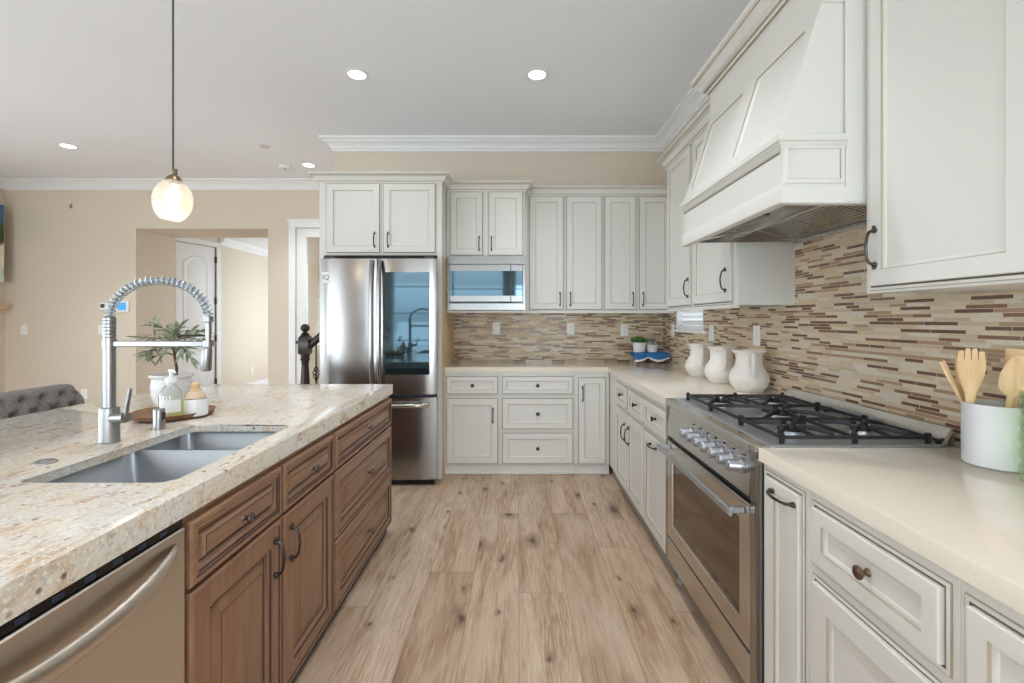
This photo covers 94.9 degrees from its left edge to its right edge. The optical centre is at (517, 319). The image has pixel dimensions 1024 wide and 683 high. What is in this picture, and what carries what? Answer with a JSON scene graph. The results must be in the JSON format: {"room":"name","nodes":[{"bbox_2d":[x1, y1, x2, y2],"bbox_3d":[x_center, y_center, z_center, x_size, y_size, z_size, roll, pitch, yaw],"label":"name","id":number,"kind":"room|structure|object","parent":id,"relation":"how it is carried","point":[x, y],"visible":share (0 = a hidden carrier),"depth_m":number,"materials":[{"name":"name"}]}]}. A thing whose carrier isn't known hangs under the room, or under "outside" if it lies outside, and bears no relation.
{"room":"kitchen","nodes":[
{"label":"kitchen","id":0,"kind":"room"},
{"bbox_2d":[0,189,4,392],"bbox_3d":[-6.625,-0.225,1.700,0.150,3.090,8.900,0,0,0],"label":"wall","id":1,"kind":"structure","parent":0,"point":[2,192],"depth_m":5.97,"materials":[{"name":"paint"}]},
{"bbox_2d":[0,205,3,281],"bbox_3d":[-6.484,-0.945,5.200,0.129,0.960,1.340,0,0,0],"label":"picture","id":2,"kind":"object","parent":1,"relation":"attached to","point":[1,206],"visible":1,"depth_m":5.85,"materials":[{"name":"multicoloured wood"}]},
{"bbox_2d":[5,190,319,402],"bbox_3d":[-4.180,-0.225,8.950,5.040,3.090,5.900,0,0,0],"label":"wall","id":3,"kind":"structure","parent":0,"point":[62,262],"depth_m":6.00,"materials":[{"name":"paint"}]},
{"bbox_2d":[21,325,27,334],"bbox_3d":[-6.300,0.130,5.995,0.085,0.125,0.009,0,0,0],"label":"light switch","id":4,"kind":"object","parent":3,"relation":"attached to","point":[24,328],"visible":1,"depth_m":5.99,"materials":[{"name":"white plastic"}]},
{"bbox_2d":[81,389,86,398],"bbox_3d":[-5.535,0.950,5.996,0.080,0.125,0.008,0,0,0],"label":"wall outlet","id":5,"kind":"object","parent":3,"relation":"attached to","point":[83,391],"visible":0.93,"depth_m":5.99,"materials":[{"name":"white plastic"}]},
{"bbox_2d":[98,325,102,334],"bbox_3d":[-5.300,0.130,5.995,0.115,0.125,0.009,0,0,0],"label":"light switch","id":6,"kind":"object","parent":3,"relation":"attached to","point":[100,327],"visible":0.48,"depth_m":5.99,"materials":[{"name":"white plastic"}]},
{"bbox_2d":[100,303,108,309],"bbox_3d":[-5.272,-0.168,5.989,0.115,0.095,0.021,0,0,0],"label":"alarm keypad","id":7,"kind":"object","parent":3,"relation":"attached to","point":[102,305],"visible":0.72,"depth_m":5.98,"materials":[{"name":"white plastic"}]},
{"bbox_2d":[116,301,128,311],"bbox_3d":[-5.037,-0.168,5.988,0.165,0.145,0.023,0,0,0],"label":"thermostat","id":8,"kind":"object","parent":3,"relation":"attached to","point":[123,306],"visible":0.75,"depth_m":5.98,"materials":[{"name":"white plastic"}]},
{"bbox_2d":[287,219,318,383],"bbox_3d":[-2.398,0.020,6.006,1.077,2.600,0.095,0,0,0],"label":"door frame","id":9,"kind":"structure","parent":3,"relation":"in","point":[299,230],"depth_m":5.99,"materials":[{"name":"white wood"}]},
{"bbox_2d":[0,88,709,189],"bbox_3d":[-2.560,-1.711,1.700,7.980,0.118,8.600,0,0,0],"label":"trim","id":10,"kind":"structure","parent":3,"relation":"attached to","point":[694,100],"depth_m":4.59,"materials":[{"name":"white wood"}]},
{"bbox_2d":[174,238,267,383],"bbox_3d":[-4.080,0.020,9.349,1.784,2.600,5.587,0,0,3],"label":"wall","id":11,"kind":"structure","parent":0,"point":[244,275],"depth_m":8.02,"materials":[{"name":"paint"}]},
{"bbox_2d":[174,238,220,384],"bbox_3d":[-4.802,0.060,7.045,0.064,2.520,0.778,0,0,14],"label":"door","id":12,"kind":"structure","parent":11,"relation":"in","point":[195,264],"depth_m":7.08,"materials":[{"name":"white wood"}]},
{"bbox_2d":[219,238,267,256],"bbox_3d":[-3.946,-1.225,9.675,1.509,0.110,4.550,0,0,0],"label":"trim","id":13,"kind":"structure","parent":11,"relation":"attached to","point":[225,242],"depth_m":7.94,"materials":[{"name":"white wood"}]},
{"bbox_2d":[247,379,267,383],"bbox_3d":[-3.946,1.215,9.675,1.509,0.210,4.550,0,0,0],"label":"baseboard","id":14,"kind":"structure","parent":11,"relation":"attached to","point":[265,381],"depth_m":8.58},
{"bbox_2d":[226,238,267,249],"bbox_3d":[-4.061,-1.330,9.382,1.979,0.100,5.437,0,0,0],"label":"ceiling","id":15,"kind":"structure","parent":0,"point":[262,243],"depth_m":7.71,"materials":[{"name":"paint"}]},
{"bbox_2d":[0,0,750,177],"bbox_3d":[-2.560,-1.820,1.700,8.280,0.100,8.900,0,0,0],"label":"ceiling","id":16,"kind":"structure","parent":0,"point":[94,76],"depth_m":3.37,"materials":[{"name":"paint"}]},
{"bbox_2d":[56,143,79,149],"bbox_3d":[-4.590,-1.767,4.795,0.180,0.006,0.180,0,0,0],"label":"recessed light","id":17,"kind":"object","parent":16,"relation":"in","point":[63,145],"visible":1,"depth_m":4.80,"materials":[{"name":"white"}]},
{"bbox_2d":[151,0,193,221],"bbox_3d":[-1.645,-1.118,2.240,0.165,1.301,0.164,0,0,0],"label":"pendant lamp","id":18,"kind":"object","parent":16,"relation":"hanging from","point":[172,196],"visible":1,"depth_m":2.24,"materials":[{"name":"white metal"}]},
{"bbox_2d":[257,143,272,148],"bbox_3d":[-2.580,-1.765,4.795,0.140,0.008,0.140,0,0,0],"label":"ceiling speaker","id":19,"kind":"object","parent":16,"relation":"attached to","point":[266,146],"visible":1,"depth_m":4.79,"materials":[{"name":"white plastic"}]},
{"bbox_2d":[279,164,290,169],"bbox_3d":[-2.690,-1.751,5.420,0.124,0.038,0.124,0,0,0],"label":"smoke detector","id":20,"kind":"object","parent":16,"relation":"attached to","point":[281,166],"visible":1,"depth_m":5.38,"materials":[{"name":"white plastic"}]},
{"bbox_2d":[300,163,316,167],"bbox_3d":[-2.400,-1.767,5.390,0.180,0.006,0.180,0,0,0],"label":"recessed light","id":21,"kind":"object","parent":16,"relation":"in","point":[307,165],"visible":1,"depth_m":5.39,"materials":[{"name":"white"}]},
{"bbox_2d":[344,68,369,80],"bbox_3d":[-1.164,-1.767,3.397,0.180,0.006,0.180,0,0,0],"label":"recessed light","id":22,"kind":"object","parent":16,"relation":"in","point":[355,74],"visible":1,"depth_m":3.39,"materials":[{"name":"white"}]},
{"bbox_2d":[525,68,548,80],"bbox_3d":[0.137,-1.767,3.397,0.180,0.006,0.180,0,0,0],"label":"recessed light","id":23,"kind":"object","parent":16,"relation":"in","point":[536,74],"visible":1,"depth_m":3.39,"materials":[{"name":"white"}]},
{"bbox_2d":[334,152,662,453],"bbox_3d":[-0.190,-0.225,5.309,3.240,3.090,1.383,0,0,0],"label":"wall","id":24,"kind":"structure","parent":0,"point":[522,336],"depth_m":4.62,"materials":[{"name":"paint"}]},
{"bbox_2d":[447,181,532,312],"bbox_3d":[-0.249,-0.630,4.340,0.754,1.140,0.551,0,0,0],"label":"upper cabinet","id":25,"kind":"object","parent":24,"relation":"attached to","point":[485,218],"visible":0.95,"depth_m":4.12,"materials":[{"name":"wood"}]},
{"bbox_2d":[448,256,524,310],"bbox_3d":[-0.276,-0.318,4.309,0.675,0.475,0.442,0,0,0],"label":"microwave","id":26,"kind":"object","parent":25,"relation":"in","point":[475,283],"visible":0.99,"depth_m":4.09,"materials":[{"name":"grey metal"}]},
{"bbox_2d":[492,323,499,333],"bbox_3d":[-0.213,0.088,4.613,0.075,0.115,0.008,0,0,0],"label":"wall outlet","id":27,"kind":"object","parent":24,"relation":"attached to","point":[495,326],"visible":1,"depth_m":4.61,"materials":[{"name":"white plastic"}]},
{"bbox_2d":[454,313,662,360],"bbox_3d":[0.398,0.095,4.621,2.049,0.650,0.008,0,0,0],"label":"backsplash","id":28,"kind":"structure","parent":24,"relation":"attached to","point":[522,336],"depth_m":4.62,"materials":[{"name":"tile"}]},
{"bbox_2d":[525,186,603,312],"bbox_3d":[0.420,-0.629,4.420,0.711,1.142,0.409,0,0,0],"label":"upper cabinet","id":29,"kind":"object","parent":24,"relation":"attached to","point":[564,224],"visible":0.99,"depth_m":4.28,"materials":[{"name":"wood"}]},
{"bbox_2d":[567,323,573,334],"bbox_3d":[0.516,0.092,4.613,0.075,0.115,0.008,0,0,0],"label":"wall outlet","id":30,"kind":"object","parent":24,"relation":"attached to","point":[570,326],"visible":1,"depth_m":4.61,"materials":[{"name":"white plastic"}]},
{"bbox_2d":[621,324,627,335],"bbox_3d":[1.045,0.102,4.613,0.075,0.115,0.008,0,0,0],"label":"wall outlet","id":31,"kind":"object","parent":24,"relation":"attached to","point":[624,327],"visible":1,"depth_m":4.61,"materials":[{"name":"white plastic"}]},
{"bbox_2d":[603,186,673,312],"bbox_3d":[1.103,-0.629,4.420,0.655,1.142,0.409,0,0,0],"label":"upper cabinet","id":32,"kind":"object","parent":24,"relation":"attached to","point":[634,217],"visible":0.93,"depth_m":4.28,"materials":[{"name":"wood"}]},
{"bbox_2d":[294,454,744,682],"bbox_3d":[-2.560,1.350,4.522,8.180,0.060,15.356,0,0,0],"label":"floor","id":33,"kind":"structure","parent":0,"point":[472,578],"depth_m":2.22,"materials":[{"name":"brown wood"}]},
{"bbox_2d":[0,384,84,419],"bbox_3d":[-2.118,0.827,2.225,0.524,0.985,0.590,0,0,0],"label":"counter stool","id":34,"kind":"object","parent":33,"relation":"on","point":[15,403],"visible":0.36,"depth_m":2.27,"materials":[{"name":"grey fabric"}]},
{"bbox_2d":[0,519,183,682],"bbox_3d":[-1.061,0.893,0.810,0.644,0.849,0.616,0,0,0],"label":"dishwasher","id":35,"kind":"object","parent":33,"relation":"on","point":[122,621],"visible":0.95,"depth_m":0.90,"materials":[{"name":"grey metal"}]},
{"bbox_2d":[180,431,333,682],"bbox_3d":[-1.250,0.893,1.567,1.006,0.851,0.892,0,0,0],"label":"base cabinet","id":36,"kind":"object","parent":33,"relation":"on","point":[259,555],"visible":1,"depth_m":1.47,"materials":[{"name":"brown wood"}]},
{"bbox_2d":[298,324,318,383],"bbox_3d":[-1.988,0.674,4.700,0.385,1.290,0.104,0,0,0],"label":"stair railing","id":37,"kind":"object","parent":33,"relation":"on","point":[306,342],"visible":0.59,"depth_m":4.67,"materials":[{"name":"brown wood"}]},
{"bbox_2d":[328,396,391,625],"bbox_3d":[-1.255,0.893,2.469,0.996,0.851,0.911,0,0,0],"label":"base cabinet","id":38,"kind":"object","parent":33,"relation":"on","point":[362,443],"visible":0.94,"depth_m":2.34,"materials":[{"name":"brown wood"}]},
{"bbox_2d":[0,384,392,625],"bbox_3d":[-1.442,0.435,1.299,1.315,0.060,3.298,0,0,0],"label":"countertop","id":39,"kind":"structure","parent":38,"relation":"on","point":[53,535],"depth_m":1.27,"materials":[{"name":"beige stone"}]},
{"bbox_2d":[32,458,57,464],"bbox_3d":[-1.337,0.400,1.330,0.052,0.009,0.052,0,0,0],"label":"switch","id":40,"kind":"object","parent":39,"relation":"on","point":[45,461],"visible":1,"depth_m":1.32,"materials":[{"name":"silver metal"}]},
{"bbox_2d":[98,276,213,444],"bbox_3d":[-1.191,0.131,1.541,0.369,0.548,0.074,0,0,0],"label":"kitchen faucet","id":41,"kind":"object","parent":39,"relation":"on","point":[110,417],"visible":1,"depth_m":1.54,"materials":[{"name":"silver metal"}]},
{"bbox_2d":[152,408,166,430],"bbox_3d":[-1.325,0.367,1.735,0.044,0.076,0.044,0,0,0],"label":"air gap cap","id":42,"kind":"object","parent":39,"relation":"on","point":[159,414],"visible":1,"depth_m":1.72,"materials":[{"name":"silver metal"}]},
{"bbox_2d":[161,412,165,419],"bbox_3d":[-1.308,0.356,1.733,0.006,0.028,0.018,0,0,0],"label":"vent","id":43,"kind":"object","parent":42,"relation":"attached to","point":[163,414],"depth_m":1.73,"materials":[{"name":"black"}]},
{"bbox_2d":[45,432,276,482],"bbox_3d":[-1.067,0.537,1.485,0.459,0.206,0.682,0,0,0],"label":"sink","id":44,"kind":"object","parent":39,"relation":"in","point":[175,458],"visible":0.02,"depth_m":1.56,"materials":[{"name":"silver metal"}]},
{"bbox_2d":[126,314,214,406],"bbox_3d":[-1.609,0.189,2.205,0.374,0.431,0.271,0,0,0],"label":"potted plant","id":45,"kind":"object","parent":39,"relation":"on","point":[179,389],"visible":0.77,"depth_m":2.17,"materials":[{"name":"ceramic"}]},
{"bbox_2d":[148,372,193,406],"bbox_3d":[-1.622,0.329,2.200,0.176,0.151,0.176,0,0,0],"label":"pot","id":46,"kind":"object","parent":39,"relation":"on","point":[179,389],"depth_m":2.14,"materials":[{"name":"white ceramic"}]},
{"bbox_2d":[130,405,215,421],"bbox_3d":[-1.445,0.392,1.965,0.306,0.025,0.300,0,0,0],"label":"wooden tray","id":47,"kind":"object","parent":39,"relation":"on","point":[142,415],"visible":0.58,"depth_m":1.90,"materials":[{"name":"brown wood"}]},
{"bbox_2d":[159,369,182,416],"bbox_3d":[-1.392,0.297,1.885,0.082,0.196,0.083,0,0,0],"label":"soap bottle","id":48,"kind":"object","parent":47,"relation":"on","point":[173,407],"visible":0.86,"depth_m":1.86,"materials":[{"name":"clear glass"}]},
{"bbox_2d":[183,397,208,416],"bbox_3d":[-1.334,0.361,1.945,0.089,0.069,0.089,0,0,0],"label":"jar","id":49,"kind":"object","parent":47,"relation":"on","point":[200,406],"visible":0.73,"depth_m":1.91,"materials":[{"name":"ceramic"}]},
{"bbox_2d":[185,382,205,399],"bbox_3d":[-1.334,0.296,1.945,0.074,0.071,0.074,0,0,0],"label":"scrub brush","id":50,"kind":"object","parent":49,"relation":"in","point":[195,393],"visible":0.96,"depth_m":1.93,"materials":[{"name":"brown wood"}]},
{"bbox_2d":[320,256,437,483],"bbox_3d":[-1.109,0.408,4.122,0.922,1.821,0.946,0,0,0],"label":"refrigerator","id":51,"kind":"object","parent":33,"relation":"on","point":[379,317],"visible":0.81,"depth_m":3.71,"materials":[{"name":"grey metal"}]},
{"bbox_2d":[308,172,453,478],"bbox_3d":[-1.134,0.059,4.215,1.142,2.519,0.800,0,0,0],"label":"tall cabinet","id":52,"kind":"object","parent":33,"relation":"on","point":[363,215],"visible":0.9,"depth_m":3.88,"materials":[{"name":"wood"}]},
{"bbox_2d":[444,372,499,473],"bbox_3d":[-0.390,0.883,4.283,0.474,0.872,0.666,0,0,0],"label":"base cabinet","id":53,"kind":"object","parent":33,"relation":"on","point":[471,399],"visible":1,"depth_m":4.00,"materials":[{"name":"wood"}]},
{"bbox_2d":[500,372,574,473],"bbox_3d":[0.166,0.883,4.292,0.634,0.872,0.649,0,0,0],"label":"base cabinet","id":54,"kind":"object","parent":33,"relation":"on","point":[537,409],"visible":0.98,"depth_m":4.00,"materials":[{"name":"wood"}]},
{"bbox_2d":[574,372,608,473],"bbox_3d":[0.631,0.883,4.283,0.295,0.872,0.666,0,0,0],"label":"base cabinet","id":55,"kind":"object","parent":33,"relation":"on","point":[591,388],"visible":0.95,"depth_m":4.00,"materials":[{"name":"wood"}]},
{"bbox_2d":[610,374,648,533],"bbox_3d":[1.075,0.883,3.433,0.692,0.872,1.102,0,0,0],"label":"base cabinet","id":56,"kind":"object","parent":33,"relation":"on","point":[627,425],"visible":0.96,"depth_m":3.25,"materials":[{"name":"wood"}]},
{"bbox_2d":[644,394,677,575],"bbox_3d":[1.075,0.883,2.647,0.692,0.872,0.469,0,0,0],"label":"base cabinet","id":57,"kind":"object","parent":33,"relation":"on","point":[654,411],"visible":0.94,"depth_m":2.64,"materials":[{"name":"wood"}]},
{"bbox_2d":[444,361,776,405],"bbox_3d":[0.398,0.425,3.514,2.047,0.041,2.203,0,0,0],"label":"countertop","id":58,"kind":"structure","parent":57,"relation":"on","point":[659,381],"depth_m":3.81,"materials":[{"name":"beige stone"}]},
{"bbox_2d":[636,358,664,362],"bbox_3d":[1.235,0.358,4.420,0.300,0.093,0.170,0,0,0],"label":"wooden riser","id":59,"kind":"object","parent":58,"relation":"on","point":[648,360],"visible":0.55,"depth_m":4.36,"materials":[{"name":"brown wood"}]},
{"bbox_2d":[630,351,669,363],"bbox_3d":[1.235,0.360,4.410,0.330,0.109,0.200,0,0,0],"label":"draped cloth","id":60,"kind":"object","parent":59,"relation":"on","point":[659,356],"visible":0.86,"depth_m":4.33,"materials":[{"name":"blue fabric"}]},
{"bbox_2d":[630,336,646,351],"bbox_3d":[1.141,0.228,4.404,0.169,0.155,0.196,0,0,0],"label":"potted succulent","id":61,"kind":"object","parent":60,"relation":"on","point":[639,343],"visible":1,"depth_m":4.36,"materials":[{"name":"white ceramic"}]},
{"bbox_2d":[632,342,645,351],"bbox_3d":[1.135,0.260,4.405,0.130,0.092,0.129,0,0,0],"label":"pot","id":62,"kind":"object","parent":60,"relation":"on","point":[637,346],"depth_m":4.36,"materials":[{"name":"white ceramic"}]},
{"bbox_2d":[646,338,657,351],"bbox_3d":[1.258,0.218,4.410,0.116,0.176,0.115,0,0,0],"label":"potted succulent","id":63,"kind":"object","parent":60,"relation":"on","point":[652,347],"visible":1,"depth_m":4.38,"materials":[{"name":"white ceramic"}]},
{"bbox_2d":[685,343,713,376],"bbox_3d":[1.310,0.289,3.368,0.212,0.232,0.227,0,0,0],"label":"ceramic pitcher","id":64,"kind":"object","parent":58,"relation":"on","point":[699,356],"visible":0.87,"depth_m":3.31,"materials":[{"name":"white ceramic"}]},
{"bbox_2d":[704,345,737,383],"bbox_3d":[1.310,0.289,3.013,0.212,0.232,0.227,0,0,0],"label":"ceramic pitcher","id":65,"kind":"object","parent":58,"relation":"on","point":[721,362],"visible":0.88,"depth_m":2.95,"materials":[{"name":"white ceramic"}]},
{"bbox_2d":[729,349,769,392],"bbox_3d":[1.310,0.289,2.658,0.212,0.232,0.227,0,0,0],"label":"ceramic pitcher","id":66,"kind":"object","parent":58,"relation":"on","point":[748,374],"visible":1,"depth_m":2.60,"materials":[{"name":"white ceramic"}]},
{"bbox_2d":[764,464,809,682],"bbox_3d":[1.075,0.883,1.373,0.692,0.872,0.231,0,0,0],"label":"base cabinet","id":67,"kind":"object","parent":33,"relation":"on","point":[786,501],"visible":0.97,"depth_m":1.36,"materials":[{"name":"wood"}]},
{"bbox_2d":[656,388,957,682],"bbox_3d":[1.049,0.834,1.950,0.712,0.971,0.911,0,0,0],"label":"gas range","id":68,"kind":"object","parent":33,"relation":"on","point":[715,472],"visible":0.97,"depth_m":1.75,"materials":[{"name":"silver metal"}]},
{"bbox_2d":[675,398,957,447],"bbox_3d":[1.103,0.413,1.950,0.604,0.024,0.909,0,0,0],"label":"cooktop","id":69,"kind":"object","parent":68,"relation":"in","point":[763,437],"depth_m":1.67,"materials":[{"name":"silver metal"}]},
{"bbox_2d":[810,491,960,682],"bbox_3d":[1.075,0.883,1.042,0.692,0.872,0.428,0,0,0],"label":"base cabinet","id":70,"kind":"object","parent":33,"relation":"on","point":[881,611],"visible":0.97,"depth_m":1.02,"materials":[{"name":"wood"}]},
{"bbox_2d":[961,579,1023,682],"bbox_3d":[1.075,0.883,0.164,0.692,0.872,1.327,0,0,0],"label":"base cabinet","id":71,"kind":"object","parent":33,"relation":"on","point":[992,632],"visible":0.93,"depth_m":0.77,"materials":[{"name":"wood"}]},
{"bbox_2d":[759,448,1023,614],"bbox_3d":[1.091,0.425,0.494,0.659,0.041,1.988,0,0,0],"label":"countertop","id":72,"kind":"structure","parent":71,"relation":"on","point":[966,519],"depth_m":1.06,"materials":[{"name":"beige stone"}]},
{"bbox_2d":[961,399,1023,472],"bbox_3d":[1.335,0.319,1.308,0.150,0.171,0.150,0,0,0],"label":"utensil crock","id":73,"kind":"object","parent":72,"relation":"on","point":[990,437],"visible":0.91,"depth_m":1.26,"materials":[{"name":"ceramic"}]},
{"bbox_2d":[939,360,964,402],"bbox_3d":[1.294,0.257,1.359,0.137,0.279,0.012,0,0,13],"label":"wooden spatula","id":74,"kind":"object","parent":73,"relation":"in","point":[943,364],"visible":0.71,"depth_m":1.36,"materials":[{"name":"brown wood"}]},
{"bbox_2d":[955,355,964,398],"bbox_3d":[1.302,0.248,1.368,0.055,0.292,0.019,0,0,0],"label":"wooden spoon","id":75,"kind":"object","parent":73,"relation":"in","point":[956,356],"visible":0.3,"depth_m":1.37,"materials":[{"name":"brown wood"}]},
{"bbox_2d":[957,348,985,403],"bbox_3d":[1.280,0.237,1.327,0.032,0.314,0.060,0,0,-44],"label":"wooden fork","id":76,"kind":"object","parent":73,"relation":"in","point":[971,373],"visible":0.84,"depth_m":1.32,"materials":[{"name":"brown wood"}]},
{"bbox_2d":[998,355,1023,407],"bbox_3d":[1.337,0.245,1.274,0.071,0.299,0.019,0,0,37],"label":"wooden spoon","id":77,"kind":"object","parent":73,"relation":"in","point":[1011,377],"visible":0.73,"depth_m":1.27,"materials":[{"name":"brown wood"}]},
{"bbox_2d":[1004,348,1023,407],"bbox_3d":[1.387,0.237,1.302,0.010,0.314,0.058,0,0,-38],"label":"wooden spatula","id":78,"kind":"object","parent":73,"relation":"in","point":[1009,352],"visible":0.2,"depth_m":1.31,"materials":[{"name":"brown wood"}]},
{"bbox_2d":[1018,390,1022,481],"bbox_3d":[1.290,0.292,1.155,0.084,0.225,0.084,0,0,0],"label":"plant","id":79,"kind":"object","parent":72,"relation":"on","point":[1019,390],"visible":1,"depth_m":1.18,"materials":[{"name":"green plant"}]},
{"bbox_2d":[646,344,657,351],"bbox_3d":[1.258,0.270,4.410,0.116,0.072,0.115,0,0,0],"label":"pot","id":80,"kind":"object","parent":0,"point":[650,347],"depth_m":4.37,"materials":[{"name":"white ceramic"}]},
{"bbox_2d":[663,98,1023,447],"bbox_3d":[1.501,-0.225,1.012,0.158,3.090,7.525,0,0,0],"label":"wall","id":81,"kind":"structure","parent":0,"point":[838,340],"depth_m":1.95,"materials":[{"name":"tile"}]},
{"bbox_2d":[671,324,673,336],"bbox_3d":[1.418,0.098,4.310,0.008,0.115,0.075,0,0,0],"label":"wall outlet","id":82,"kind":"object","parent":81,"relation":"attached to","point":[672,325],"visible":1,"depth_m":4.31,"materials":[{"name":"white plastic"}]},
{"bbox_2d":[673,310,706,333],"bbox_3d":[1.465,-0.410,3.897,0.130,1.040,0.725,0,0,0],"label":"window","id":83,"kind":"structure","parent":81,"relation":"in","point":[682,317],"depth_m":3.96,"materials":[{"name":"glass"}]},
{"bbox_2d":[709,325,713,340],"bbox_3d":[1.417,0.098,3.450,0.009,0.120,0.080,0,0,0],"label":"light switch","id":84,"kind":"object","parent":81,"relation":"attached to","point":[711,327],"visible":1,"depth_m":3.44,"materials":[{"name":"white plastic"}]},
{"bbox_2d":[656,101,794,310],"bbox_3d":[1.241,-0.630,2.990,0.378,1.140,1.163,0,0,0],"label":"upper cabinet","id":85,"kind":"object","parent":81,"relation":"attached to","point":[700,276],"visible":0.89,"depth_m":2.72,"materials":[{"name":"wood"}]},
{"bbox_2d":[753,325,759,345],"bbox_3d":[1.417,0.096,2.795,0.009,0.120,0.078,0,0,0],"label":"light switch","id":86,"kind":"object","parent":81,"relation":"attached to","point":[756,329],"visible":1,"depth_m":2.78,"materials":[{"name":"white plastic"}]},
{"bbox_2d":[680,0,866,246],"bbox_3d":[1.125,-0.810,1.960,0.591,0.875,1.051,0,0,0],"label":"range hood","id":87,"kind":"object","parent":81,"relation":"attached to","point":[783,152],"visible":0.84,"depth_m":1.68,"materials":[{"name":"wood"}]},
{"bbox_2d":[724,213,769,231],"bbox_3d":[0.943,-0.399,1.950,0.025,0.007,0.340,0,0,0],"label":"switch","id":88,"kind":"object","parent":87,"relation":"attached to","point":[767,214],"depth_m":1.92,"materials":[{"name":"white"}]},
{"bbox_2d":[780,206,797,208],"bbox_3d":[0.990,-0.411,1.720,0.060,0.006,0.060,0,0,0],"label":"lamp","id":89,"kind":"object","parent":87,"relation":"on","point":[783,207],"depth_m":1.71,"materials":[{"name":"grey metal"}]},
{"bbox_2d":[663,219,1023,447],"bbox_3d":[1.426,-0.010,2.009,0.008,0.860,5.217,0,0,0],"label":"backsplash","id":90,"kind":"structure","parent":81,"relation":"attached to","point":[838,340],"depth_m":1.94,"materials":[{"name":"tile"}]},
{"bbox_2d":[864,0,1023,293],"bbox_3d":[1.236,-0.641,1.013,0.369,1.118,0.986,0,0,0],"label":"upper cabinet","id":91,"kind":"object","parent":81,"relation":"attached to","point":[945,78],"visible":1,"depth_m":1.23,"materials":[{"name":"wood"}]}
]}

